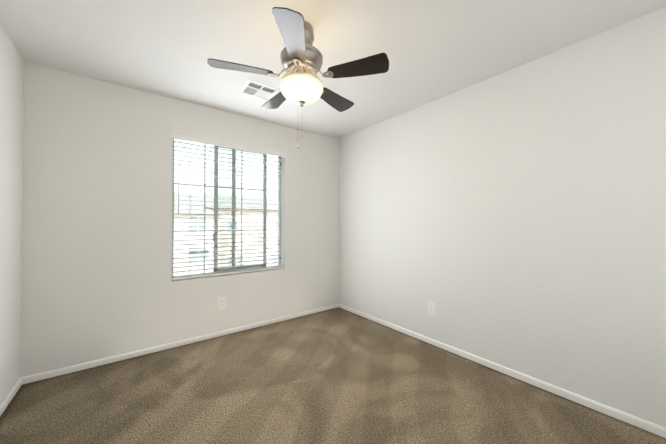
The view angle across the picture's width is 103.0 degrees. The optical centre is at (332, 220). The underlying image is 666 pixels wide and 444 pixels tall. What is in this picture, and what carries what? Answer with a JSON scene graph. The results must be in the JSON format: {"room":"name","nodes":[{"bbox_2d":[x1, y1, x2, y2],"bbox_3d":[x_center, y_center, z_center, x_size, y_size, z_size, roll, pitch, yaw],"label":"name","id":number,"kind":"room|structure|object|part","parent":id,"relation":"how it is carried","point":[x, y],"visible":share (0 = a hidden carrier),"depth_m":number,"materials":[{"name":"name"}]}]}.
{"room":"empty bedroom","nodes":[
{"label":"empty bedroom","id":0,"kind":"room"},
{"bbox_2d":[0,24,24,404],"bbox_3d":[-1.388,-0.008,0.623,0.150,2.440,3.650,1,-1,-37],"label":"wall","id":1,"kind":"structure","parent":0,"point":[12,70],"depth_m":1.80,"materials":[{"name":"white paint"}]},
{"bbox_2d":[0,378,21,415],"bbox_3d":[-1.324,1.187,0.657,0.012,0.052,3.350,1,-1,-37],"label":"baseboard","id":2,"kind":"structure","parent":1,"relation":"attached to","point":[10,396],"depth_m":1.80,"materials":[{"name":"white wood"}]},
{"bbox_2d":[20,62,338,377],"bbox_3d":[-1.175,0.023,2.988,3.060,2.440,0.150,1,-1,-37],"label":"wall","id":3,"kind":"structure","parent":0,"point":[97,282],"depth_m":2.38,"materials":[{"name":"white paint"}]},
{"bbox_2d":[21,303,338,384],"bbox_3d":[-1.125,1.216,2.908,3.060,0.052,0.012,1,-1,-37],"label":"baseboard","id":4,"kind":"structure","parent":3,"relation":"attached to","point":[70,369],"depth_m":2.49,"materials":[{"name":"white wood"}]},
{"bbox_2d":[218,296,225,309],"bbox_3d":[-1.199,0.889,2.858,0.084,0.130,0.008,1,-1,-37],"label":"outlet","id":5,"kind":"object","parent":3,"relation":"attached to","point":[221,302],"visible":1,"depth_m":2.86,"materials":[{"name":"white plastic"}]},
{"bbox_2d":[172,139,280,277],"bbox_3d":[-1.135,-0.129,3.020,1.216,1.465,0.146,1,-1,-37],"label":"sliding window","id":6,"kind":"structure","parent":3,"relation":"in","point":[216,210],"depth_m":3.01,"materials":[{"name":"clear glass"}]},
{"bbox_2d":[169,130,287,279],"bbox_3d":[-1.106,-0.139,2.982,1.276,1.471,0.098,1,-1,-37],"label":"window blinds","id":7,"kind":"object","parent":6,"relation":"attached to","point":[184,136],"visible":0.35,"depth_m":2.92,"materials":[{"name":"white plastic"}]},
{"bbox_2d":[0,307,665,443],"bbox_3d":[-0.113,1.285,1.581,3.360,0.120,3.650,1,-1,-37],"label":"floor","id":8,"kind":"structure","parent":0,"point":[338,375],"depth_m":1.82,"materials":[{"name":"carpet"}]},
{"bbox_2d":[0,0,665,138],"bbox_3d":[-0.113,-1.275,1.614,3.360,0.120,3.650,1,-1,-37],"label":"ceiling","id":9,"kind":"structure","parent":0,"point":[433,50],"depth_m":1.80,"materials":[{"name":"white paint"}]},
{"bbox_2d":[238,79,279,100],"bbox_3d":[-0.688,-1.200,2.457,0.300,0.014,0.285,1,-1,-37],"label":"ceiling vent","id":10,"kind":"object","parent":9,"relation":"in","point":[256,89],"visible":0.98,"depth_m":2.44,"materials":[{"name":"white metal"}]},
{"bbox_2d":[207,7,388,148],"bbox_3d":[-0.217,-0.829,1.704,1.051,0.769,1.017,1,-1,-37],"label":"ceiling fan","id":11,"kind":"object","parent":9,"relation":"hanging from","point":[301,82],"visible":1,"depth_m":1.57,"materials":[{"name":"silver metal"}]},
{"bbox_3d":[-0.197,-0.993,1.675,0.266,0.118,0.266,1,-1,-37],"label":"motor","id":12,"kind":"part","parent":11,"relation":"part of","materials":[{"name":"silver metal"}]},
{"bbox_3d":[-0.197,-0.798,1.672,0.270,0.109,0.270,1,-1,-37],"label":"lamp shade","id":13,"kind":"part","parent":11,"relation":"part of","materials":[{"name":"white glass"}]},
{"bbox_2d":[339,7,665,427],"bbox_3d":[1.163,0.018,2.571,0.150,2.440,3.650,1,-1,-37],"label":"wall","id":14,"kind":"structure","parent":0,"point":[514,219],"depth_m":1.98,"materials":[{"name":"white paint"}]},
{"bbox_2d":[428,301,434,315],"bbox_3d":[0.988,0.884,2.659,0.008,0.130,0.084,1,-1,-37],"label":"outlet","id":15,"kind":"object","parent":14,"relation":"attached to","point":[431,308],"visible":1,"depth_m":2.65,"materials":[{"name":"white plastic"}]},
{"bbox_2d":[339,303,665,437],"bbox_3d":[1.099,1.211,2.506,0.012,0.052,3.350,1,-1,-37],"label":"baseboard","id":16,"kind":"structure","parent":14,"relation":"attached to","point":[656,429],"depth_m":1.96,"materials":[{"name":"white wood"}]},
{"label":"outside","id":17,"kind":"structure","parent":0,"visible":0},
{"bbox_3d":[-20.732,4.742,26.024,120.000,0.200,59.400,1,-1,-37],"label":"yard","id":18,"kind":"structure","parent":17,"visible":0},
{"bbox_2d":[173,192,277,275],"bbox_3d":[-11.576,1.152,20.668,37.000,6.840,12.100,1,-1,-37],"label":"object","id":19,"kind":"object","parent":18,"relation":"on","point":[273,209],"depth_m":19.28,"materials":[{"name":"beige"}]}
]}

